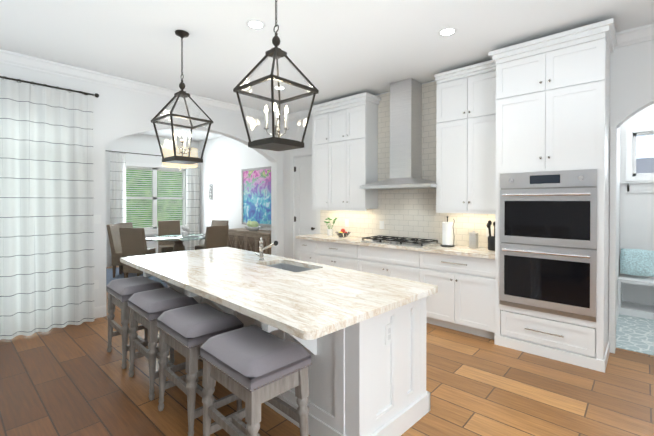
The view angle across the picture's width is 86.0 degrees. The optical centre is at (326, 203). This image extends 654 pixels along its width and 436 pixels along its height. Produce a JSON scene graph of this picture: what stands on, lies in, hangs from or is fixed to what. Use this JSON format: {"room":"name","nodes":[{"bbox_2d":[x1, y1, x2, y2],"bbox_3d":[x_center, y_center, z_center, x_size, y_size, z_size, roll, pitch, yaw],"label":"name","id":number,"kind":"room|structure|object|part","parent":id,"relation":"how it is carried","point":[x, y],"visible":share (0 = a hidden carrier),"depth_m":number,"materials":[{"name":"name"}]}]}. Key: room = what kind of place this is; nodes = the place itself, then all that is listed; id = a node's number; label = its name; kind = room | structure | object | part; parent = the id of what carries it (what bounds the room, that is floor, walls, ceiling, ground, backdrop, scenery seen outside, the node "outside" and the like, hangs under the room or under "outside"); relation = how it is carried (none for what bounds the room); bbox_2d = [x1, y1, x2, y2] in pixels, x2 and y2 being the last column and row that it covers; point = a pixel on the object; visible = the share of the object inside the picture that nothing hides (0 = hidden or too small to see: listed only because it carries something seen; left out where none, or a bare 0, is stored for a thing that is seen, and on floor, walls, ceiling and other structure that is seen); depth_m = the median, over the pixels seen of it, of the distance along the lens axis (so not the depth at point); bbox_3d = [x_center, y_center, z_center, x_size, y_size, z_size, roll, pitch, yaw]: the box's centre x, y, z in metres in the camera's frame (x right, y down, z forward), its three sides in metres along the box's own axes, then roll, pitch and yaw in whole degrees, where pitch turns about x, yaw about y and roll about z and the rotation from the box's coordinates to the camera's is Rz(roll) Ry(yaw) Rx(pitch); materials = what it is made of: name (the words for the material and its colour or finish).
{"room":"kitchen","nodes":[
{"label":"kitchen","id":0,"kind":"room"},
{"bbox_2d":[0,63,283,306],"bbox_3d":[-3.632,-0.090,3.793,0.160,3.100,8.700,0,1,42],"label":"wall","id":1,"kind":"structure","parent":0,"point":[118,113],"depth_m":4.69,"materials":[{"name":"white paint"}]},
{"bbox_2d":[0,76,98,339],"bbox_3d":[-3.951,0.044,3.183,0.183,2.811,3.265,0,1,42],"label":"curtain","id":2,"kind":"object","parent":1,"relation":"hanging from","point":[46,218],"visible":1,"depth_m":3.94,"materials":[{"name":"white fabric"}]},
{"bbox_3d":[-3.970,-1.335,3.188,0.134,0.054,3.265,0,1,42],"label":"rod","id":3,"kind":"part","parent":2,"relation":"part of","materials":[{"name":"brown metal"}]},
{"bbox_2d":[94,280,98,288],"bbox_3d":[-2.934,1.027,4.446,0.006,0.115,0.070,0,1,42],"label":"switch plate","id":4,"kind":"object","parent":1,"relation":"attached to","point":[96,282],"depth_m":4.45,"materials":[{"name":"white plastic"}]},
{"bbox_2d":[94,215,100,223],"bbox_3d":[-2.930,0.197,4.441,0.011,0.115,0.120,0,1,42],"label":"switch plate","id":5,"kind":"object","parent":1,"relation":"attached to","point":[97,219],"depth_m":4.45,"materials":[{"name":"white plastic"}]},
{"bbox_2d":[94,306,105,318],"bbox_3d":[-2.968,1.385,4.405,0.014,0.140,0.320,0,1,42],"label":"baseboard","id":6,"kind":"structure","parent":1,"relation":"attached to","point":[100,312],"depth_m":4.47,"materials":[{"name":"white wood"}]},
{"bbox_2d":[0,49,283,122],"bbox_3d":[-3.573,-1.578,3.647,0.103,0.117,8.260,0,1,42],"label":"crown molding","id":7,"kind":"structure","parent":1,"relation":"attached to","point":[6,57],"depth_m":4.50,"materials":[{"name":"white wood"}]},
{"bbox_2d":[106,133,198,260],"bbox_3d":[-4.681,-0.127,8.294,0.160,3.100,3.760,0,1,42],"label":"wall","id":8,"kind":"structure","parent":0,"point":[141,144],"depth_m":8.36,"materials":[{"name":"white paint"}]},
{"bbox_2d":[106,261,111,266],"bbox_3d":[-4.612,1.354,8.250,0.016,0.140,3.390,0,1,42],"label":"baseboard","id":9,"kind":"structure","parent":8,"relation":"attached to","point":[108,263],"depth_m":7.90,"materials":[{"name":"white wood"}]},
{"bbox_2d":[106,150,199,265],"bbox_3d":[-4.184,0.100,8.607,0.154,2.602,2.272,0,1,42],"label":"curtain","id":10,"kind":"object","parent":8,"relation":"hanging from","point":[117,187],"visible":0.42,"depth_m":8.03,"materials":[{"name":"white fabric"}]},
{"bbox_3d":[-4.735,0.126,7.940,0.074,2.560,0.320,0,1,42],"label":"panel","id":11,"kind":"part","parent":10,"relation":"part of","materials":[{"name":"white fabric"}]},
{"bbox_3d":[-4.189,-1.179,8.601,0.140,0.044,2.272,0,1,42],"label":"rod","id":12,"kind":"part","parent":10,"relation":"part of","materials":[{"name":"brown metal"}]},
{"bbox_3d":[-3.534,0.116,9.267,0.072,2.560,0.380,0,1,42],"label":"panel","id":13,"kind":"part","parent":10,"relation":"part of","materials":[{"name":"white fabric"}]},
{"bbox_2d":[126,162,186,234],"bbox_3d":[-4.258,-0.120,8.693,0.170,1.720,1.740,0,1,42],"label":"dining room window","id":14,"kind":"structure","parent":8,"relation":"in","point":[164,207],"depth_m":8.68,"materials":[{"name":"white wood"}]},
{"bbox_2d":[199,136,270,244],"bbox_3d":[-2.123,-0.128,8.405,3.800,3.100,0.160,0,1,42],"label":"wall","id":15,"kind":"structure","parent":0,"point":[226,160],"depth_m":8.66,"materials":[{"name":"white paint"}]},
{"bbox_2d":[207,184,212,199],"bbox_3d":[-3.038,-0.303,9.047,0.140,0.420,0.110,0,1,42],"label":"sconce","id":16,"kind":"object","parent":15,"relation":"attached to","point":[210,193],"visible":0.96,"depth_m":9.04,"materials":[{"name":"grey"}]},
{"bbox_2d":[241,166,270,225],"bbox_3d":[-1.524,-0.157,7.726,1.200,1.270,0.035,0,1,42],"label":"framed painting","id":17,"kind":"object","parent":15,"relation":"attached to","point":[256,192],"visible":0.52,"depth_m":7.75,"materials":[{"name":"multicoloured"}]},
{"bbox_2d":[0,266,653,435],"bbox_3d":[-1.608,1.493,3.389,11.600,0.060,10.800,0,1,42],"label":"floor","id":18,"kind":"structure","parent":0,"point":[72,380],"depth_m":2.71,"materials":[{"name":"brown wood"}]},
{"bbox_2d":[106,276,165,368],"bbox_3d":[-1.855,1.107,3.405,0.534,0.712,0.392,0,1,45],"label":"stool","id":19,"kind":"object","parent":18,"relation":"on","point":[121,292],"visible":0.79,"depth_m":3.28,"materials":[{"name":"grey wood"}]},
{"bbox_2d":[106,267,167,286],"bbox_3d":[-3.197,1.429,7.069,3.200,0.008,2.280,0,1,42],"label":"dining rug","id":20,"kind":"object","parent":18,"relation":"on","point":[109,275],"depth_m":6.87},
{"bbox_2d":[107,223,139,277],"bbox_3d":[-3.983,0.915,7.008,0.590,1.020,0.480,0,0,-10],"label":"dining chair","id":21,"kind":"object","parent":20,"relation":"on","point":[114,241],"visible":0.52,"depth_m":6.76,"materials":[{"name":"beige fabric"}]},
{"bbox_2d":[119,222,155,274],"bbox_3d":[-3.990,0.912,7.293,0.590,1.020,0.480,0,0,7],"label":"dining chair","id":22,"kind":"object","parent":20,"relation":"on","point":[130,225],"visible":0.27,"depth_m":7.32,"materials":[{"name":"brown fabric"}]},
{"bbox_2d":[119,228,163,281],"bbox_3d":[-3.269,0.921,6.237,0.480,1.020,0.590,0,0,14],"label":"dining chair","id":23,"kind":"object","parent":20,"relation":"on","point":[133,242],"visible":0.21,"depth_m":6.00,"materials":[{"name":"brown fabric"}]},
{"bbox_2d":[158,220,184,253],"bbox_3d":[-3.555,0.907,7.984,0.480,1.020,0.590,0,1,-33],"label":"dining chair","id":24,"kind":"object","parent":20,"relation":"on","point":[171,227],"visible":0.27,"depth_m":8.09,"materials":[{"name":"brown wood"}]},
{"bbox_2d":[146,234,205,251],"bbox_3d":[-3.032,1.049,7.173,1.410,0.748,1.410,0,1,42],"label":"dining table","id":25,"kind":"object","parent":20,"relation":"on","point":[178,239],"visible":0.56,"depth_m":7.08,"materials":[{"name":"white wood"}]},
{"bbox_3d":[-3.032,0.683,7.171,1.410,0.016,1.410,0,1,42],"label":"glass","id":26,"kind":"part","parent":25,"relation":"part of","materials":[{"name":"clear glass"}]},
{"bbox_2d":[182,224,189,236],"bbox_3d":[-2.917,0.549,7.232,0.173,0.249,0.167,0,1,42],"label":"flowers","id":27,"kind":"object","parent":25,"relation":"on","point":[185,228],"visible":1,"depth_m":7.17,"materials":[{"name":"white plant"}]},
{"bbox_2d":[195,220,228,249],"bbox_3d":[-2.637,0.906,8.053,0.480,1.020,0.590,0,1,24],"label":"dining chair","id":28,"kind":"object","parent":20,"relation":"on","point":[217,223],"visible":0.08,"depth_m":8.22,"materials":[{"name":"brown fabric"}]},
{"bbox_2d":[204,225,228,248],"bbox_3d":[-2.234,0.918,6.630,0.590,1.020,0.480,0,1,34],"label":"dining chair","id":29,"kind":"object","parent":20,"relation":"on","point":[216,236],"visible":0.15,"depth_m":6.45,"materials":[{"name":"brown fabric"}]},
{"bbox_2d":[127,287,198,400],"bbox_3d":[-1.367,1.110,2.917,0.534,0.712,0.392,0,1,45],"label":"stool","id":30,"kind":"object","parent":18,"relation":"on","point":[148,308],"visible":0.67,"depth_m":2.79,"materials":[{"name":"grey wood"}]},
{"bbox_2d":[156,303,243,435],"bbox_3d":[-0.886,1.114,2.437,0.534,0.712,0.392,0,1,45],"label":"stool","id":31,"kind":"object","parent":18,"relation":"on","point":[187,332],"visible":0.75,"depth_m":2.31,"materials":[{"name":"grey wood"}]},
{"bbox_2d":[227,228,270,254],"bbox_3d":[-1.551,1.000,7.467,1.550,0.860,0.445,0,1,42],"label":"sideboard","id":32,"kind":"object","parent":18,"relation":"on","point":[243,239],"visible":0.48,"depth_m":7.26,"materials":[{"name":"brown wood"}]},
{"bbox_2d":[245,221,261,230],"bbox_3d":[-1.566,0.464,7.446,0.370,0.211,0.364,0,1,42],"label":"flower bowl","id":33,"kind":"object","parent":32,"relation":"on","point":[252,226],"visible":1,"depth_m":7.35,"materials":[{"name":"white ceramic"}]},
{"bbox_2d":[199,325,311,435],"bbox_3d":[-0.405,1.118,1.956,0.534,0.712,0.392,0,1,45],"label":"stool","id":34,"kind":"object","parent":18,"relation":"on","point":[253,367],"visible":1,"depth_m":1.86,"materials":[{"name":"grey wood"}]},
{"bbox_2d":[133,267,429,435],"bbox_3d":[-0.659,1.035,3.080,2.810,0.860,1.133,0,1,45],"label":"kitchen island","id":35,"kind":"object","parent":18,"relation":"on","point":[359,337],"depth_m":2.17,"materials":[{"name":"white"}]},
{"bbox_2d":[120,247,437,342],"bbox_3d":[-0.688,0.585,3.040,2.940,0.039,1.230,0,1,45],"label":"island countertop","id":36,"kind":"structure","parent":35,"relation":"on","point":[318,302],"depth_m":2.39,"materials":[{"name":"beige stone"}]},
{"bbox_2d":[255,237,277,260],"bbox_3d":[-0.594,0.448,3.425,0.062,0.228,0.341,0,1,-45],"label":"faucet","id":37,"kind":"object","parent":36,"relation":"on","point":[261,249],"visible":1,"depth_m":3.47,"materials":[{"name":"silver metal"}]},
{"bbox_2d":[268,263,311,270],"bbox_3d":[-0.353,0.684,3.222,0.644,0.185,0.354,0,1,45],"label":"sink","id":38,"kind":"object","parent":36,"relation":"in","point":[287,266],"depth_m":3.45,"materials":[{"name":"silver metal"}]},
{"bbox_2d":[297,238,315,262],"bbox_3d":[-0.135,1.001,5.752,0.443,0.885,0.545,0,1,42],"label":"base cabinet","id":39,"kind":"object","parent":18,"relation":"on","point":[306,250],"depth_m":5.56,"materials":[{"name":"white wood"}]},
{"bbox_2d":[316,242,359,270],"bbox_3d":[0.294,1.005,5.363,0.966,0.885,0.545,0,1,42],"label":"base cabinet","id":40,"kind":"object","parent":18,"relation":"on","point":[337,254],"depth_m":5.11,"materials":[{"name":"white wood"}]},
{"bbox_2d":[360,246,423,282],"bbox_3d":[0.953,1.009,4.765,1.066,0.885,0.545,0,1,42],"label":"base cabinet","id":41,"kind":"object","parent":18,"relation":"on","point":[402,264],"depth_m":4.49,"materials":[{"name":"white wood"}]},
{"bbox_2d":[424,254,495,338],"bbox_3d":[1.600,1.014,4.179,0.933,0.885,0.545,0,1,42],"label":"base cabinet","id":42,"kind":"object","parent":18,"relation":"on","point":[466,293],"depth_m":3.92,"materials":[{"name":"white wood"}]},
{"bbox_2d":[296,234,499,257],"bbox_3d":[0.810,0.546,4.868,3.035,0.040,0.580,0,1,42],"label":"countertop","id":43,"kind":"structure","parent":42,"relation":"on","point":[388,243],"depth_m":4.44,"materials":[{"name":"beige stone"}]},
{"bbox_2d":[324,218,336,235],"bbox_3d":[0.068,0.372,5.651,0.241,0.294,0.153,0,1,42],"label":"plant pot","id":44,"kind":"object","parent":43,"relation":"on","point":[329,232],"visible":1,"depth_m":5.62,"materials":[{"name":"white ceramic"}]},
{"bbox_2d":[335,229,350,237],"bbox_3d":[0.246,0.453,5.425,0.250,0.136,0.246,0,1,42],"label":"fruit bowl","id":45,"kind":"object","parent":43,"relation":"on","point":[342,233],"visible":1,"depth_m":5.38,"materials":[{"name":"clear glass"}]},
{"bbox_2d":[440,216,454,246],"bbox_3d":[1.504,0.341,4.364,0.178,0.377,0.170,0,1,42],"label":"paper towel holder","id":46,"kind":"object","parent":43,"relation":"on","point":[447,233],"visible":1,"depth_m":4.32,"materials":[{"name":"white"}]},
{"bbox_2d":[469,231,477,248],"bbox_3d":[1.751,0.425,4.182,0.104,0.210,0.102,0,1,42],"label":"steel canister","id":47,"kind":"object","parent":43,"relation":"on","point":[473,239],"visible":1,"depth_m":4.14,"materials":[{"name":"silver metal"}]},
{"bbox_2d":[486,220,494,250],"bbox_3d":[1.897,0.360,4.028,0.136,0.344,0.118,0,1,42],"label":"utensil crock","id":48,"kind":"object","parent":43,"relation":"on","point":[491,242],"visible":0.69,"depth_m":3.99,"materials":[{"name":"black"}]},
{"bbox_2d":[492,302,609,371],"bbox_3d":[2.268,1.247,3.560,0.890,0.430,0.569,0,1,42],"label":"base cabinet","id":49,"kind":"object","parent":18,"relation":"on","point":[583,344],"depth_m":3.30,"materials":[{"name":"white wood"}]},
{"bbox_2d":[496,170,603,321],"bbox_3d":[2.225,0.362,3.505,0.782,1.332,0.484,0,1,42],"label":"double oven","id":50,"kind":"object","parent":49,"relation":"in","point":[550,260],"depth_m":3.28,"materials":[{"name":"silver metal"}]},
{"bbox_2d":[616,314,653,355],"bbox_3d":[4.177,1.458,3.665,1.800,0.006,1.820,0,1,42],"label":"floor","id":51,"kind":"structure","parent":18,"relation":"on","point":[634,334],"depth_m":3.89,"materials":[{"name":"teal tile"}]},
{"bbox_2d":[618,181,653,319],"bbox_3d":[4.629,0.581,4.156,1.792,1.752,0.466,0,1,42],"label":"bench","id":52,"kind":"object","parent":51,"relation":"on","point":[635,296],"visible":0.96,"depth_m":4.76,"materials":[{"name":"white wood"}]},
{"bbox_2d":[620,249,653,276],"bbox_3d":[4.138,0.780,4.674,0.360,0.342,0.198,0,1,42],"label":"pillow","id":53,"kind":"object","parent":52,"relation":"on","point":[638,262],"visible":1,"depth_m":4.63,"materials":[{"name":"teal fabric"}]},
{"bbox_2d":[0,0,653,140],"bbox_3d":[-1.608,-1.667,3.363,11.600,0.060,10.800,0,1,42],"label":"ceiling","id":54,"kind":"structure","parent":0,"point":[336,49],"depth_m":3.43,"materials":[{"name":"white paint"}]},
{"bbox_2d":[162,146,196,169],"bbox_3d":[-2.981,-1.171,7.109,0.660,0.984,0.660,0,1,42],"label":"drum pendant light","id":55,"kind":"object","parent":54,"relation":"hanging from","point":[174,165],"visible":0.6,"depth_m":6.87,"materials":[{"name":"beige"}]},
{"bbox_2d":[151,30,212,163],"bbox_3d":[-1.388,-1.015,3.358,0.422,1.236,0.422,0,1,42],"label":"pendant lantern","id":56,"kind":"object","parent":54,"relation":"hanging from","point":[181,93],"visible":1,"depth_m":3.34,"materials":[{"name":"brown metal"}]},
{"bbox_3d":[-1.388,-0.735,3.360,0.384,0.596,0.384,0,1,42],"label":"glass","id":57,"kind":"part","parent":56,"relation":"part of","materials":[{"name":"clear glass"}]},
{"bbox_2d":[246,20,264,28],"bbox_3d":[-0.651,-1.633,3.198,0.176,0.004,0.176,0,1,42],"label":"recessed light","id":58,"kind":"object","parent":54,"relation":"in","point":[255,24],"visible":1,"depth_m":3.19,"materials":[{"name":"white"}]},
{"bbox_2d":[233,0,318,150],"bbox_3d":[-0.350,-1.007,2.418,0.422,1.236,0.422,0,1,42],"label":"pendant lantern","id":59,"kind":"object","parent":54,"relation":"hanging from","point":[274,142],"visible":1,"depth_m":2.40,"materials":[{"name":"brown metal"}]},
{"bbox_3d":[-0.350,-0.727,2.420,0.384,0.596,0.384,0,1,42],"label":"glass","id":60,"kind":"part","parent":59,"relation":"part of","materials":[{"name":"clear glass"}]},
{"bbox_2d":[438,27,456,35],"bbox_3d":[1.148,-1.634,3.336,0.176,0.004,0.176,0,1,42],"label":"recessed light","id":61,"kind":"object","parent":54,"relation":"in","point":[449,31],"visible":1,"depth_m":3.32,"materials":[{"name":"white plastic"}]},
{"bbox_2d":[283,40,653,348],"bbox_3d":[1.897,-0.095,4.383,7.560,3.100,0.160,0,1,42],"label":"wall","id":62,"kind":"structure","parent":0,"point":[631,80],"depth_m":3.41,"materials":[{"name":"white paint"}]},
{"bbox_2d":[283,109,312,121],"bbox_3d":[-0.430,-1.599,6.299,0.958,0.117,0.103,0,1,42],"label":"crown molding","id":63,"kind":"structure","parent":62,"relation":"attached to","point":[303,112],"depth_m":6.37,"materials":[{"name":"white wood"}]},
{"bbox_2d":[294,156,315,259],"bbox_3d":[-0.407,0.283,6.349,0.579,2.288,0.116,0,1,42],"label":"pantry door","id":64,"kind":"structure","parent":62,"relation":"in","point":[305,218],"depth_m":6.41,"materials":[{"name":"white wood"}]},
{"bbox_2d":[290,149,319,258],"bbox_3d":[-0.347,0.234,6.407,0.770,2.410,0.180,0,1,42],"label":"door frame","id":65,"kind":"structure","parent":62,"relation":"attached to","point":[301,153],"depth_m":6.55,"materials":[{"name":"white wood"}]},
{"bbox_2d":[312,106,331,209],"bbox_3d":[0.017,-0.712,5.741,0.423,1.561,0.316,0,1,42],"label":"upper cabinet","id":66,"kind":"object","parent":62,"relation":"attached to","point":[321,119],"depth_m":5.62,"materials":[{"name":"white wood"}]},
{"bbox_2d":[332,98,379,209],"bbox_3d":[0.370,-0.709,5.421,0.783,1.561,0.316,0,1,42],"label":"upper cabinet","id":67,"kind":"object","parent":62,"relation":"attached to","point":[355,125],"depth_m":5.22,"materials":[{"name":"white wood"}]},
{"bbox_2d":[360,78,436,189],"bbox_3d":[1.011,-0.923,4.724,1.060,1.441,0.486,0,1,42],"label":"range hood","id":68,"kind":"object","parent":62,"relation":"attached to","point":[401,123],"depth_m":4.74,"materials":[{"name":"silver metal"}]},
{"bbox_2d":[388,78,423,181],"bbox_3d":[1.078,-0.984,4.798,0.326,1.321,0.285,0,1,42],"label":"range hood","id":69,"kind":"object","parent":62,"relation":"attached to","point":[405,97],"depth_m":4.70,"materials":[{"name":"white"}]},
{"bbox_2d":[436,62,499,213],"bbox_3d":[1.735,-0.728,4.184,0.760,1.618,0.316,0,1,42],"label":"upper cabinet","id":70,"kind":"object","parent":62,"relation":"attached to","point":[466,183],"depth_m":4.08,"materials":[{"name":"white wood"}]},
{"bbox_2d":[492,46,547,177],"bbox_3d":[2.095,-0.899,3.685,0.443,1.179,0.590,0,1,42],"label":"upper cabinet","id":71,"kind":"object","parent":62,"relation":"attached to","point":[512,142],"depth_m":3.48,"materials":[{"name":"white wood"}]},
{"bbox_2d":[544,42,555,173],"bbox_3d":[2.261,-0.898,3.535,0.126,1.179,0.590,0,1,42],"label":"upper cabinet","id":72,"kind":"object","parent":62,"relation":"attached to","point":[550,150],"depth_m":3.30,"materials":[{"name":"white wood"}]},
{"bbox_2d":[552,30,611,173],"bbox_3d":[2.426,-0.897,3.385,0.444,1.179,0.590,0,1,42],"label":"upper cabinet","id":73,"kind":"object","parent":62,"relation":"attached to","point":[582,61],"depth_m":3.16,"materials":[{"name":"white wood"}]},
{"bbox_2d":[608,126,615,352],"bbox_3d":[3.270,0.356,3.013,1.316,2.220,0.026,0,1,42],"label":"door frame","id":74,"kind":"structure","parent":62,"relation":"attached to","point":[611,336],"depth_m":3.43,"materials":[{"name":"white wood"}]},
{"bbox_2d":[613,23,653,48],"bbox_3d":[3.626,-1.569,2.623,2.330,0.117,0.103,0,1,42],"label":"crown molding","id":75,"kind":"structure","parent":62,"relation":"attached to","point":[636,35],"depth_m":3.28,"materials":[{"name":"white wood"}]},
{"bbox_2d":[616,127,619,306],"bbox_3d":[3.505,-0.095,4.370,0.160,3.100,1.980,0,1,42],"label":"wall","id":76,"kind":"structure","parent":0,"point":[618,202],"depth_m":4.63,"materials":[{"name":"white paint"}]},
{"bbox_2d":[616,304,618,323],"bbox_3d":[3.523,1.386,4.270,0.014,0.140,1.800,0,1,42],"label":"baseboard","id":77,"kind":"structure","parent":76,"relation":"attached to","point":[617,308],"depth_m":4.37,"materials":[{"name":"white wood"}]},
{"bbox_2d":[619,104,653,273],"bbox_3d":[4.842,-0.095,4.386,2.120,3.100,0.160,0,1,42],"label":"wall","id":78,"kind":"structure","parent":0,"point":[644,117],"depth_m":4.85,"materials":[{"name":"white paint"}]},
{"bbox_2d":[625,125,653,181],"bbox_3d":[4.537,-0.677,4.603,0.930,0.740,0.120,0,1,42],"label":"window","id":79,"kind":"structure","parent":78,"relation":"in","point":[631,173],"depth_m":4.84,"materials":[{"name":"white"}]},
{"label":"glass","id":80,"kind":"part","parent":79,"relation":"part of","materials":[{"name":"clear glass"}]},
{"label":"outside","id":81,"kind":"structure","parent":0,"visible":0},
{"bbox_2d":[126,168,181,227],"bbox_3d":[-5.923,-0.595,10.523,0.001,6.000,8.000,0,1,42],"label":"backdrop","id":82,"kind":"structure","parent":81,"point":[151,200],"depth_m":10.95,"materials":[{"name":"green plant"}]},
{"bbox_2d":[636,135,653,172],"bbox_3d":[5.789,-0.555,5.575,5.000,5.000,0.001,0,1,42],"label":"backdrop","id":83,"kind":"structure","parent":81,"point":[641,164],"depth_m":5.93,"materials":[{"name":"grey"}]}
]}

